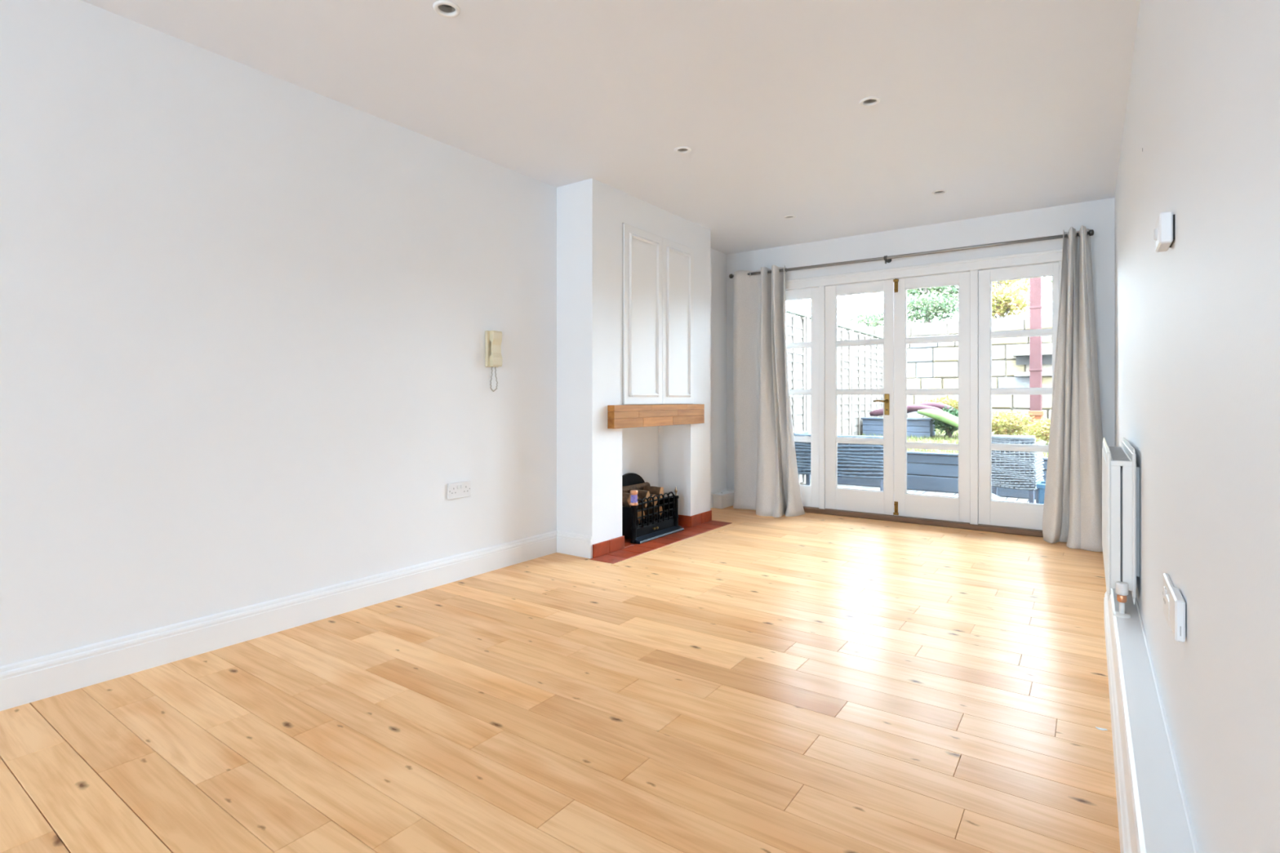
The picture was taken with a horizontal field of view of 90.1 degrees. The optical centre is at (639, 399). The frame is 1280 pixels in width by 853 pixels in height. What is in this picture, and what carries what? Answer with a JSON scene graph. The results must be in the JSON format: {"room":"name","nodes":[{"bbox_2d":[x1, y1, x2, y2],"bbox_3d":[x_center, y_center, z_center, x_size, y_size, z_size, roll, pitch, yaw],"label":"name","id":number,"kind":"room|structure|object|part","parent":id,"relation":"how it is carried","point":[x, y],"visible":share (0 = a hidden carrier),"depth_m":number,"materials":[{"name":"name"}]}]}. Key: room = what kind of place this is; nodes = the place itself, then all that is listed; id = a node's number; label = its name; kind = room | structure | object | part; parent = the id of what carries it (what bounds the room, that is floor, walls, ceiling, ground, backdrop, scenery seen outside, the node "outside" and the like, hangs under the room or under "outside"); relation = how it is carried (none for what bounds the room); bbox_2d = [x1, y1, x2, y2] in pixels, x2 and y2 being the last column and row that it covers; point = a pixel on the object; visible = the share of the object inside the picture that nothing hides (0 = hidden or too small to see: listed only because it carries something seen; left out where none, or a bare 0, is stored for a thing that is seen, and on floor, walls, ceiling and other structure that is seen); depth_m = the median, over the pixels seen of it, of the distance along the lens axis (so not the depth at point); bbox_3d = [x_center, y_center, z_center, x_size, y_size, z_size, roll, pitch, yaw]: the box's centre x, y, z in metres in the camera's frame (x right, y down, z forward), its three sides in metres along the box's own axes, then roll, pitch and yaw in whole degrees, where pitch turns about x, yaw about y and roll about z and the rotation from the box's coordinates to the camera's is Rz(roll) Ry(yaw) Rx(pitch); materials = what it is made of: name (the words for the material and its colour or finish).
{"room":"living room","nodes":[
{"label":"living room","id":0,"kind":"room"},
{"bbox_2d":[0,0,726,666],"bbox_3d":[-2.150,-0.245,2.177,0.250,2.700,10.460,0,0,35],"label":"wall","id":1,"kind":"structure","parent":0,"point":[246,312],"depth_m":2.63,"materials":[{"name":"white paint"}]},
{"bbox_2d":[0,488,727,711],"bbox_3d":[-2.055,0.936,2.079,0.019,0.138,10.010,0,0,35],"label":"baseboard","id":2,"kind":"structure","parent":1,"relation":"attached to","point":[29,681],"depth_m":2.61,"materials":[{"name":"white wood"}]},
{"bbox_2d":[447,480,471,499],"bbox_3d":[-1.005,0.507,3.562,0.013,0.090,0.156,0,0,35],"label":"wall socket","id":3,"kind":"object","parent":1,"relation":"attached to","point":[460,489],"visible":1,"depth_m":3.56,"materials":[{"name":"white plastic"}]},
{"bbox_2d":[484,330,502,391],"bbox_3d":[-0.854,-0.219,3.738,0.056,0.355,0.090,0,0,35],"label":"phone","id":4,"kind":"object","parent":1,"relation":"attached to","point":[493,339],"visible":1,"depth_m":3.72,"materials":[{"name":"beige plastic"}]},
{"bbox_3d":[-0.857,-0.117,3.751,0.013,0.149,0.058,0,0,35],"label":"cord","id":5,"kind":"part","parent":4,"relation":"part of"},
{"bbox_2d":[0,505,1119,852],"bbox_3d":[-0.815,1.055,1.088,3.189,0.101,10.230,0,0,35],"label":"floor","id":6,"kind":"structure","parent":0,"point":[808,682],"depth_m":1.99,"materials":[{"name":"brown wood"}]},
{"bbox_2d":[590,510,731,564],"bbox_3d":[0.090,0.971,4.687,0.497,0.104,1.577,0,0,35],"label":"hearth","id":7,"kind":"object","parent":6,"relation":"on","point":[615,550],"visible":0.56,"depth_m":4.43,"materials":[{"name":"tile"}]},
{"bbox_2d":[622,472,684,543],"bbox_3d":[0.039,0.781,4.744,0.313,0.443,0.602,0,0,35],"label":"basket","id":8,"kind":"object","parent":7,"relation":"on","point":[651,528],"visible":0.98,"depth_m":4.67,"materials":[{"name":"black metal"}]},
{"bbox_3d":[-0.142,0.870,4.531,0.230,0.220,0.018,0,0,35],"label":"plate","id":9,"kind":"part","parent":8,"relation":"part of","materials":[{"name":"black metal"}]},
{"bbox_2d":[622,492,638,507],"bbox_3d":[-0.096,0.724,4.580,0.109,0.106,0.150,0,0,-39],"label":"log","id":10,"kind":"object","parent":8,"relation":"in","point":[626,497],"visible":0.5,"depth_m":4.52,"materials":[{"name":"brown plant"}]},
{"bbox_3d":[-0.042,0.872,4.464,0.052,0.262,0.052,0,0,35],"label":"post","id":11,"kind":"part","parent":8,"relation":"part of","materials":[{"name":"black metal"}]},
{"bbox_3d":[-0.080,0.767,4.828,0.022,0.415,0.590,0,0,35],"label":"plate","id":12,"kind":"part","parent":8,"relation":"part of","materials":[{"name":"black metal"}]},
{"bbox_2d":[629,489,638,506],"bbox_3d":[-0.042,0.689,4.464,0.062,0.104,0.062,0,0,35],"label":"jar","id":13,"kind":"object","parent":8,"relation":"in","point":[633,493],"visible":1,"depth_m":4.44,"materials":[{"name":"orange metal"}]},
{"bbox_3d":[-0.042,0.652,4.464,0.054,0.030,0.054,0,0,35],"label":"lid","id":14,"kind":"part","parent":13,"relation":"part of","materials":[{"name":"orange metal"}]},
{"bbox_2d":[622,482,650,493],"bbox_3d":[-0.061,0.673,4.778,0.064,0.068,0.405,0,0,35],"label":"log","id":15,"kind":"object","parent":8,"relation":"in","point":[626,489],"visible":0.43,"depth_m":4.78,"materials":[{"name":"brown wood"}]},
{"bbox_2d":[629,488,649,507],"bbox_3d":[-0.006,0.725,4.681,0.144,0.132,0.121,0,0,18],"label":"log","id":16,"kind":"object","parent":8,"relation":"in","point":[642,494],"visible":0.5,"depth_m":4.63,"materials":[{"name":"brown wood"}]},
{"bbox_2d":[637,509,644,523],"bbox_3d":[-0.059,0.844,4.666,0.105,0.105,0.194,0,0,-36],"label":"log","id":17,"kind":"object","parent":8,"relation":"in","point":[639,513],"visible":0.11,"depth_m":4.59,"materials":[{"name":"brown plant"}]},
{"bbox_2d":[637,506,662,517],"bbox_3d":[0.068,0.846,4.844,0.185,0.103,0.101,0,0,29],"label":"log","id":18,"kind":"object","parent":8,"relation":"in","point":[655,509],"visible":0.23,"depth_m":4.80,"materials":[{"name":"brown wood"}]},
{"bbox_2d":[643,485,663,497],"bbox_3d":[0.102,0.706,4.835,0.134,0.094,0.096,0,0,22],"label":"log","id":19,"kind":"object","parent":8,"relation":"in","point":[657,491],"visible":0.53,"depth_m":4.80,"materials":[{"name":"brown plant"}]},
{"bbox_2d":[648,493,657,506],"bbox_3d":[0.038,0.757,4.790,0.187,0.099,0.095,0,0,35],"label":"log","id":20,"kind":"object","parent":8,"relation":"in","point":[651,495],"visible":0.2,"depth_m":4.73,"materials":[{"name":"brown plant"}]},
{"bbox_3d":[0.113,0.790,4.691,0.012,0.011,0.550,0,0,35],"label":"rail","id":21,"kind":"part","parent":8,"relation":"part of","materials":[{"name":"black metal"}]},
{"bbox_3d":[0.113,0.840,4.691,0.012,0.011,0.550,0,0,35],"label":"rail","id":22,"kind":"part","parent":8,"relation":"part of","materials":[{"name":"black metal"}]},
{"bbox_3d":[0.113,0.900,4.691,0.012,0.011,0.550,0,0,35],"label":"rail","id":23,"kind":"part","parent":8,"relation":"part of","materials":[{"name":"black metal"}]},
{"bbox_3d":[0.113,0.743,4.691,0.012,0.011,0.550,0,0,35],"label":"rail","id":24,"kind":"part","parent":8,"relation":"part of","materials":[{"name":"black metal"}]},
{"bbox_3d":[0.180,0.870,4.985,0.230,0.220,0.018,0,0,35],"label":"plate","id":25,"kind":"part","parent":8,"relation":"part of","materials":[{"name":"black metal"}]},
{"bbox_3d":[0.277,0.872,4.912,0.052,0.262,0.052,0,0,35],"label":"post","id":26,"kind":"part","parent":8,"relation":"part of","materials":[{"name":"black metal"}]},
{"bbox_2d":[712,490,733,508],"bbox_3d":[0.795,0.939,5.989,0.097,0.132,0.294,0,0,35],"label":"box","id":27,"kind":"object","parent":6,"relation":"on","point":[722,500],"visible":0.88,"depth_m":5.90,"materials":[{"name":"white plastic"}]},
{"bbox_3d":[0.795,0.882,5.989,0.097,0.010,0.294,0,0,35],"label":"lid","id":28,"kind":"part","parent":27,"relation":"part of","materials":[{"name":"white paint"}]},
{"bbox_2d":[803,506,1043,537],"bbox_3d":[2.122,0.985,5.328,2.380,0.040,0.195,0,0,35],"label":"threshold","id":29,"kind":"object","parent":6,"relation":"on","point":[1015,531],"visible":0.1,"depth_m":5.09,"materials":[{"name":"brown wood"}]},
{"bbox_2d":[81,0,1140,254],"bbox_3d":[-0.731,-1.495,1.163,3.739,0.200,10.450,0,0,35],"label":"ceiling","id":30,"kind":"structure","parent":0,"point":[999,106],"depth_m":2.84,"materials":[{"name":"white paint"}]},
{"bbox_2d":[432,0,460,17],"bbox_3d":[-0.690,-1.421,2.284,0.094,0.067,0.094,0,0,35],"label":"recessed light","id":31,"kind":"object","parent":30,"relation":"in","point":[442,7],"visible":0.93,"depth_m":2.29,"materials":[{"name":"white metal"}]},
{"bbox_2d":[674,146,691,153],"bbox_3d":[0.239,-1.421,3.578,0.094,0.067,0.094,0,0,35],"label":"recessed light","id":32,"kind":"object","parent":30,"relation":"in","point":[682,149],"visible":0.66,"depth_m":3.59,"materials":[{"name":"white metal"}]},
{"bbox_2d":[783,214,795,219],"bbox_3d":[1.148,-1.421,4.894,0.094,0.067,0.094,0,0,35],"label":"recessed light","id":33,"kind":"object","parent":30,"relation":"in","point":[791,216],"visible":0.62,"depth_m":4.91,"materials":[{"name":"white metal"}]},
{"bbox_2d":[859,96,880,106],"bbox_3d":[1.076,-1.421,2.994,0.094,0.067,0.094,0,0,35],"label":"recessed light","id":34,"kind":"object","parent":30,"relation":"in","point":[871,100],"visible":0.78,"depth_m":3.01,"materials":[{"name":"white metal"}]},
{"bbox_2d":[931,189,946,195],"bbox_3d":[2.014,-1.421,4.304,0.094,0.067,0.094,0,0,35],"label":"recessed light","id":35,"kind":"object","parent":30,"relation":"in","point":[940,191],"visible":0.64,"depth_m":4.31,"materials":[{"name":"white metal"}]},
{"bbox_2d":[556,177,710,544],"bbox_3d":[0.017,-0.195,4.749,0.305,2.400,1.527,0,0,35],"label":"wall","id":36,"kind":"structure","parent":0,"point":[591,213],"depth_m":4.18,"materials":[{"name":"white paint"}]},
{"bbox_2d":[556,530,592,558],"bbox_3d":[-0.425,0.936,4.115,0.290,0.138,0.019,0,0,35],"label":"baseboard","id":37,"kind":"structure","parent":36,"relation":"attached to","point":[567,543],"depth_m":4.10,"materials":[{"name":"white wood"}]},
{"bbox_2d":[607,404,704,428],"bbox_3d":[0.150,0.116,4.627,0.055,0.151,1.171,0,0,35],"label":"mantel beam","id":38,"kind":"structure","parent":36,"relation":"attached to","point":[619,416],"depth_m":4.50,"materials":[{"name":"brown wood"}]},
{"bbox_2d":[622,222,693,404],"bbox_3d":[0.160,-0.574,4.665,0.027,1.224,0.924,0,0,35],"label":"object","id":39,"kind":"object","parent":36,"relation":"attached to","point":[658,272],"visible":1,"depth_m":4.61,"materials":[{"name":"white paint"}]},
{"bbox_3d":[0.025,-0.573,4.487,0.014,1.217,0.464,0,0,35],"label":"panel door","id":40,"kind":"part","parent":39,"relation":"part of","materials":[{"name":"white paint"}]},
{"bbox_3d":[0.035,-0.573,4.479,0.014,1.113,0.360,0,0,35],"label":"moulding","id":41,"kind":"part","parent":39,"relation":"part of","materials":[{"name":"white paint"}]},
{"bbox_3d":[0.290,-0.573,4.860,0.014,1.217,0.444,0,0,35],"label":"panel door","id":42,"kind":"part","parent":39,"relation":"part of","materials":[{"name":"white paint"}]},
{"bbox_3d":[0.300,-0.573,4.852,0.014,1.113,0.340,0,0,35],"label":"moulding","id":43,"kind":"part","parent":39,"relation":"part of","materials":[{"name":"white paint"}]},
{"bbox_2d":[726,197,1115,489],"bbox_3d":[2.225,-0.245,5.325,3.739,2.700,0.240,0,0,35],"label":"wall","id":44,"kind":"structure","parent":0,"point":[1098,215],"depth_m":4.95,"materials":[{"name":"white paint"}]},
{"bbox_2d":[785,287,818,507],"bbox_3d":[1.386,-0.015,5.816,0.522,1.951,0.044,0,0,35],"label":"window","id":45,"kind":"structure","parent":44,"relation":"in","point":[809,494],"depth_m":5.68,"materials":[{"name":"white wood"}]},
{"bbox_3d":[1.379,-0.947,5.821,0.386,0.087,0.044,0,0,35],"label":"rail","id":46,"kind":"part","parent":45,"relation":"part of","materials":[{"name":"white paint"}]},
{"bbox_3d":[1.379,0.870,5.821,0.386,0.182,0.044,0,0,35],"label":"rail","id":47,"kind":"part","parent":45,"relation":"part of","materials":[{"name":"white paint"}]},
{"bbox_2d":[825,279,893,515],"bbox_3d":[1.860,-0.015,5.451,0.574,1.951,0.090,0,0,35],"label":"door","id":48,"kind":"structure","parent":44,"relation":"in","point":[879,502],"depth_m":5.47,"materials":[{"name":"white wood"}]},
{"bbox_3d":[1.880,-0.947,5.465,0.403,0.087,0.044,0,0,35],"label":"rail","id":49,"kind":"part","parent":48,"relation":"part of","materials":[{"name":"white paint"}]},
{"bbox_3d":[1.880,0.870,5.465,0.403,0.182,0.044,0,0,35],"label":"rail","id":50,"kind":"part","parent":48,"relation":"part of","materials":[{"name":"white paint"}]},
{"bbox_3d":[2.004,0.020,5.320,0.120,0.033,0.043,0,0,35],"label":"lever","id":51,"kind":"part","parent":48,"relation":"part of","materials":[{"name":"gold metal"}]},
{"bbox_3d":[2.051,0.045,5.312,0.040,0.176,0.006,0,0,35],"label":"handle plate","id":52,"kind":"part","parent":48,"relation":"part of","materials":[{"name":"gold metal"}]},
{"bbox_2d":[728,229,1093,278],"bbox_3d":[2.012,-1.142,5.255,2.803,0.074,0.121,0,0,35],"label":"curtain rod","id":53,"kind":"object","parent":44,"relation":"attached to","point":[1091,233],"visible":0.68,"depth_m":5.03,"materials":[{"name":"grey metal"}]},
{"bbox_2d":[733,264,804,517],"bbox_3d":[1.098,-0.096,5.687,0.695,2.197,0.409,0,0,35],"label":"curtain","id":54,"kind":"object","parent":53,"relation":"hanging from","point":[766,481],"visible":1,"depth_m":5.74,"materials":[{"name":"grey fabric"}]},
{"bbox_2d":[1042,225,1102,551],"bbox_3d":[2.989,-0.093,4.392,0.386,2.192,0.320,0,0,35],"label":"curtain","id":55,"kind":"object","parent":53,"relation":"hanging from","point":[1072,515],"visible":0.94,"depth_m":4.42,"materials":[{"name":"grey fabric"}]},
{"bbox_2d":[785,248,1062,524],"bbox_3d":[2.107,-0.036,5.306,2.440,2.082,0.128,0,0,35],"label":"door frame","id":56,"kind":"structure","parent":44,"relation":"attached to","point":[973,266],"depth_m":4.94,"materials":[{"name":"white wood"}]},
{"bbox_2d":[893,271,969,523],"bbox_3d":[2.330,-0.015,5.123,0.566,1.952,0.080,0,0,35],"label":"door","id":57,"kind":"structure","parent":44,"relation":"in","point":[905,504],"depth_m":5.12,"materials":[{"name":"white wood"}]},
{"bbox_3d":[2.112,0.900,5.271,0.029,0.110,0.004,0,0,35],"label":"bolt plate","id":58,"kind":"part","parent":57,"relation":"part of","materials":[{"name":"gold metal"}]},
{"bbox_3d":[2.112,-0.933,5.271,0.029,0.107,0.004,0,0,35],"label":"bolt plate","id":59,"kind":"part","parent":57,"relation":"part of","materials":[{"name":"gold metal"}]},
{"bbox_3d":[2.345,-0.947,5.134,0.398,0.087,0.044,0,0,35],"label":"rail","id":60,"kind":"part","parent":57,"relation":"part of","materials":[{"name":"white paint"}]},
{"bbox_3d":[2.345,0.870,5.134,0.398,0.182,0.044,0,0,35],"label":"rail","id":61,"kind":"part","parent":57,"relation":"part of","materials":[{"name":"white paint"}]},
{"bbox_2d":[978,262,1059,530],"bbox_3d":[2.830,-0.015,4.790,0.521,1.951,0.044,0,0,35],"label":"french door","id":62,"kind":"structure","parent":44,"relation":"in","point":[994,513],"depth_m":4.85,"materials":[{"name":"white wood"}]},
{"bbox_3d":[2.848,0.870,4.777,0.403,0.182,0.044,0,0,35],"label":"rail","id":63,"kind":"part","parent":62,"relation":"part of","materials":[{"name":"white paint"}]},
{"bbox_3d":[2.848,-0.947,4.777,0.403,0.087,0.044,0,0,35],"label":"rail","id":64,"kind":"part","parent":62,"relation":"part of","materials":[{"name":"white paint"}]},
{"bbox_2d":[1115,0,1279,852],"bbox_3d":[0.527,-0.245,0.276,0.252,2.700,10.462,0,0,35],"label":"wall","id":65,"kind":"structure","parent":0,"point":[1197,320],"depth_m":0.98,"materials":[{"name":"white paint"}]},
{"bbox_2d":[1102,436,1139,617],"bbox_3d":[1.909,0.462,2.548,0.102,0.577,0.875,0,0,35],"label":"radiator","id":66,"kind":"object","parent":65,"relation":"attached to","point":[1120,471],"visible":1,"depth_m":2.25,"materials":[{"name":"white metal"}]},
{"bbox_3d":[1.891,0.443,2.594,0.016,0.540,0.820,0,0,35],"label":"panel","id":67,"kind":"part","parent":66,"relation":"part of","materials":[{"name":"white metal"}]},
{"bbox_2d":[1108,446,1132,462],"bbox_3d":[1.921,0.219,2.573,0.065,0.008,0.796,0,0,35],"label":"grille","id":68,"kind":"object","parent":66,"relation":"attached to","point":[1118,454],"depth_m":2.43,"materials":[{"name":"grey metal"}]},
{"bbox_3d":[1.949,0.443,2.553,0.014,0.540,0.820,0,0,35],"label":"panel","id":69,"kind":"part","parent":66,"relation":"part of","materials":[{"name":"white metal"}]},
{"bbox_2d":[1103,588,1199,852],"bbox_3d":[0.378,0.875,0.350,0.101,0.260,10.010,0,0,35],"label":"baseboard","id":70,"kind":"structure","parent":65,"relation":"attached to","point":[1153,815],"depth_m":1.42,"materials":[{"name":"white wood"}]},
{"bbox_2d":[1153,211,1175,252],"bbox_3d":[1.137,-0.362,1.388,0.031,0.066,0.104,0,0,35],"label":"thermostat","id":71,"kind":"object","parent":65,"relation":"attached to","point":[1164,232],"visible":1,"depth_m":1.35,"materials":[{"name":"white plastic"}]},
{"bbox_3d":[1.148,-0.362,1.380,0.004,0.052,0.090,0,0,35],"label":"plate","id":72,"kind":"part","parent":71,"relation":"part of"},
{"bbox_2d":[1163,573,1173,631],"bbox_3d":[1.150,0.440,1.391,0.014,0.090,0.156,0,0,35],"label":"wall socket","id":73,"kind":"object","parent":65,"relation":"attached to","point":[1167,583],"visible":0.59,"depth_m":1.40,"materials":[{"name":"white plastic"}]},
{"bbox_2d":[1165,586,1185,642],"bbox_3d":[1.048,0.412,1.252,0.017,0.077,0.166,0,0,35],"label":"plug","id":74,"kind":"object","parent":73,"relation":"attached to","point":[1175,602],"visible":1,"depth_m":1.19,"materials":[{"name":"white plastic"}]},
{"label":"outside","id":75,"kind":"structure","parent":0,"visible":0},
{"bbox_2d":[799,474,1035,503],"bbox_3d":[7.798,1.255,12.706,14.000,0.300,18.250,0,0,35],"label":"deck","id":76,"kind":"object","parent":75,"point":[841,486],"visible":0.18,"depth_m":7.55,"materials":[{"name":"wood"}]},
{"bbox_2d":[786,308,883,484],"bbox_3d":[2.566,0.040,8.677,0.095,2.190,5.492,0,0,35],"label":"fence","id":77,"kind":"object","parent":76,"relation":"on","point":[858,366],"visible":0.32,"depth_m":9.20,"materials":[{"name":"wood"}]},
{"bbox_3d":[1.536,-1.025,7.201,0.065,0.030,1.700,0,0,35],"label":"cap rail","id":78,"kind":"part","parent":77,"relation":"part of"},
{"bbox_3d":[2.045,0.040,7.943,0.095,2.190,0.092,0,0,35],"label":"fence post","id":79,"kind":"part","parent":77,"relation":"part of","materials":[{"name":"wood"}]},
{"bbox_3d":[2.578,-1.025,8.668,0.065,0.030,1.700,0,0,35],"label":"cap rail","id":80,"kind":"part","parent":77,"relation":"part of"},
{"bbox_3d":[3.087,0.040,9.411,0.095,2.190,0.092,0,0,35],"label":"fence post","id":81,"kind":"part","parent":77,"relation":"part of","materials":[{"name":"wood"}]},
{"bbox_3d":[3.621,-1.025,10.136,0.065,0.030,1.700,0,0,35],"label":"cap rail","id":82,"kind":"part","parent":77,"relation":"part of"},
{"bbox_2d":[793,431,883,491],"bbox_3d":[2.273,0.743,7.172,1.020,0.725,0.676,0,0,27],"label":"wicker armchair","id":83,"kind":"object","parent":76,"relation":"on","point":[854,460],"visible":0.46,"depth_m":6.82,"materials":[{"name":"wicker"}]},
{"bbox_3d":[1.858,0.607,7.414,0.060,0.455,0.628,0,0,27],"label":"arm","id":84,"kind":"part","parent":83,"relation":"part of","materials":[{"name":"blue wicker"}]},
{"bbox_3d":[2.013,0.948,7.649,0.040,0.315,0.040,0,0,27],"label":"leg","id":85,"kind":"part","parent":83,"relation":"part of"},
{"bbox_3d":[2.555,0.948,6.737,0.040,0.315,0.040,0,0,27],"label":"leg","id":86,"kind":"part","parent":83,"relation":"part of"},
{"bbox_2d":[837,425,1049,499],"bbox_3d":[5.479,0.732,8.295,5.073,0.746,3.370,0,0,35],"label":"raised bed","id":87,"kind":"object","parent":76,"relation":"on","point":[917,457],"visible":0.06,"depth_m":7.70,"materials":[{"name":"wood"}]},
{"bbox_2d":[861,417,935,438],"bbox_3d":[3.838,0.419,9.497,0.980,0.280,0.410,0,0,35],"label":"planter box","id":88,"kind":"object","parent":87,"relation":"on","point":[922,426],"visible":0.6,"depth_m":9.24,"materials":[{"name":"blue wood"}]},
{"bbox_3d":[3.838,0.293,9.497,0.980,0.027,0.410,0,0,35],"label":"lid","id":89,"kind":"part","parent":88,"relation":"part of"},
{"bbox_2d":[869,404,943,416],"bbox_3d":[3.878,0.171,9.340,1.016,0.180,0.104,0,0,35],"label":"cloth","id":90,"kind":"object","parent":88,"relation":"on","point":[878,412],"visible":0.42,"depth_m":9.25,"materials":[{"name":"fabric"}]},
{"bbox_2d":[906,402,955,413],"bbox_3d":[4.135,0.147,9.329,0.855,0.205,0.104,0,0,35],"label":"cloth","id":91,"kind":"object","parent":88,"relation":"on","point":[940,406],"visible":0.37,"depth_m":9.19,"materials":[{"name":"fabric"}]},
{"bbox_2d":[917,408,958,427],"bbox_3d":[4.197,0.275,8.921,0.620,0.273,0.150,0,0,44],"label":"rolled mat","id":92,"kind":"object","parent":88,"relation":"on","point":[944,416],"visible":0.83,"depth_m":8.86,"materials":[{"name":"plastic"}]},
{"bbox_2d":[915,395,958,417],"bbox_3d":[4.957,0.199,10.212,1.068,0.509,0.546,0,0,35],"label":"shrub","id":93,"kind":"object","parent":87,"relation":"on","point":[953,402],"visible":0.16,"depth_m":10.22,"materials":[{"name":"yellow plant"}]},
{"bbox_2d":[931,405,958,437],"bbox_3d":[4.384,0.323,9.019,0.510,0.453,0.528,0,0,35],"label":"shrub","id":94,"kind":"object","parent":87,"relation":"on","point":[949,429],"visible":0.34,"depth_m":8.98,"materials":[{"name":"green plant"}]},
{"bbox_2d":[991,408,1039,435],"bbox_3d":[4.900,0.344,8.537,0.735,0.426,0.742,0,0,35],"label":"shrub","id":95,"kind":"object","parent":87,"relation":"on","point":[1002,420],"visible":0.88,"depth_m":8.41,"materials":[{"name":"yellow plant"}]},
{"bbox_2d":[1029,277,1042,428],"bbox_3d":[5.907,-0.774,9.542,0.164,2.542,0.152,0,0,35],"label":"post","id":96,"kind":"object","parent":87,"relation":"on","point":[1035,283],"visible":0.73,"depth_m":9.48,"materials":[{"name":"red paint"}]},
{"bbox_2d":[1028,410,1044,435],"bbox_3d":[5.542,0.332,8.943,0.180,0.335,0.180,0,0,35],"label":"terracotta pot","id":97,"kind":"object","parent":87,"relation":"on","point":[1037,415],"visible":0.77,"depth_m":8.88,"materials":[{"name":"ceramic"}]},
{"bbox_3d":[5.542,0.349,8.943,0.140,0.300,0.140,0,0,35],"label":"pot","id":98,"kind":"part","parent":97,"relation":"part of","materials":[{"name":"ceramic"}]},
{"bbox_2d":[1024,416,1050,442],"bbox_3d":[5.090,0.391,7.904,0.575,0.392,0.624,0,0,25],"label":"shrub","id":99,"kind":"object","parent":87,"relation":"on","point":[1043,434],"visible":0.36,"depth_m":7.89,"materials":[{"name":"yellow plant"}]},
{"bbox_2d":[853,315,1052,470],"bbox_3d":[6.502,-0.079,10.018,11.000,2.428,0.634,0,0,35],"label":"wall","id":100,"kind":"structure","parent":76,"relation":"on","point":[929,365],"depth_m":10.54,"materials":[{"name":"brick"}]},
{"bbox_2d":[844,308,883,327],"bbox_3d":[4.269,-1.441,11.711,1.012,0.425,0.615,0,0,35],"label":"shrub","id":101,"kind":"object","parent":100,"relation":"on","point":[868,317],"visible":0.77,"depth_m":11.68,"materials":[{"name":"green plant"}]},
{"bbox_2d":[906,290,958,324],"bbox_3d":[4.989,-1.550,11.096,1.391,0.642,0.750,0,0,35],"label":"shrub","id":102,"kind":"object","parent":100,"relation":"on","point":[939,305],"visible":0.94,"depth_m":10.98,"materials":[{"name":"green plant"}]},
{"bbox_2d":[991,284,1029,318],"bbox_3d":[5.912,-1.560,10.486,1.034,0.661,0.676,0,0,35],"label":"shrub","id":103,"kind":"object","parent":100,"relation":"on","point":[1001,298],"visible":0.75,"depth_m":10.32,"materials":[{"name":"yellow plant"}]},
{"bbox_3d":[6.014,-1.482,10.341,0.024,0.503,0.356,0,0,-42],"label":"stem","id":104,"kind":"part","parent":103,"relation":"part of","materials":[{"name":"green plant"}]},
{"bbox_2d":[1012,349,1052,376],"bbox_3d":[6.107,-0.550,9.841,0.640,0.390,0.200,0,0,35],"label":"stone ledge","id":105,"kind":"object","parent":100,"relation":"attached to","point":[1022,357],"visible":0.41,"depth_m":9.87,"materials":[{"name":"stone"}]},
{"bbox_2d":[1023,280,1052,316],"bbox_3d":[6.609,-1.558,10.030,0.754,0.646,0.916,0,0,-24],"label":"leaf plant","id":106,"kind":"object","parent":100,"relation":"on","point":[1048,281],"visible":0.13,"depth_m":10.14,"materials":[{"name":"green plant"}]},
{"bbox_2d":[991,493,1009,501],"bbox_3d":[3.506,0.999,6.071,0.387,0.213,0.257,0,0,15],"label":"sheet","id":107,"kind":"object","parent":76,"relation":"on","point":[994,497],"visible":0.06,"depth_m":6.12,"materials":[{"name":"fabric"}]},
{"bbox_2d":[991,434,1045,503],"bbox_3d":[3.800,0.732,6.531,0.520,0.747,0.555,0,0,39],"label":"wicker armchair","id":108,"kind":"object","parent":76,"relation":"on","point":[1017,470],"visible":0.55,"depth_m":6.30,"materials":[{"name":"wicker"}]},
{"bbox_3d":[3.800,0.970,6.847,0.040,0.270,0.040,0,0,39],"label":"leg","id":109,"kind":"part","parent":108,"relation":"part of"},
{"bbox_3d":[3.830,0.970,6.253,0.040,0.270,0.040,0,0,39],"label":"leg","id":110,"kind":"part","parent":108,"relation":"part of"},
{"bbox_3d":[4.109,0.970,6.593,0.040,0.270,0.040,0,0,39],"label":"leg","id":111,"kind":"part","parent":108,"relation":"part of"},
{"bbox_3d":[3.993,0.653,6.404,0.060,0.457,0.506,0,0,39],"label":"arm","id":112,"kind":"part","parent":108,"relation":"part of","materials":[{"name":"grey wicker"}]},
{"bbox_2d":[1036,480,1045,504],"bbox_3d":[3.869,0.945,5.930,0.310,0.320,0.280,0,0,35],"label":"crate","id":113,"kind":"object","parent":76,"relation":"on","point":[1041,485],"visible":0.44,"depth_m":5.90,"materials":[{"name":"blue plastic"}]},
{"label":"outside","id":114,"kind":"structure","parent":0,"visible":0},
{"bbox_3d":[15.042,-1.065,21.177,24.000,0.340,28.050,0,0,35],"label":"bank","id":115,"kind":"object","parent":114,"visible":0},
{"bbox_2d":[871,293,877,326],"bbox_3d":[4.638,-3.129,12.959,2.898,3.795,1.995,0,0,35],"label":"tree","id":116,"kind":"object","parent":115,"relation":"on","point":[874,303],"visible":0.02,"depth_m":12.79,"materials":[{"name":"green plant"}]},
{"bbox_2d":[906,284,958,323],"bbox_3d":[5.626,-2.955,12.239,2.631,3.445,1.738,0,0,12],"label":"tree","id":117,"kind":"object","parent":115,"relation":"on","point":[953,290],"visible":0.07,"depth_m":12.05,"materials":[{"name":"green plant"}]},
{"bbox_2d":[991,276,1050,318],"bbox_3d":[6.612,-3.044,11.727,1.814,3.624,2.624,0,0,-11],"label":"tree","id":118,"kind":"object","parent":115,"relation":"on","point":[1025,281],"visible":0.05,"depth_m":11.65,"materials":[{"name":"green plant"}]}
]}

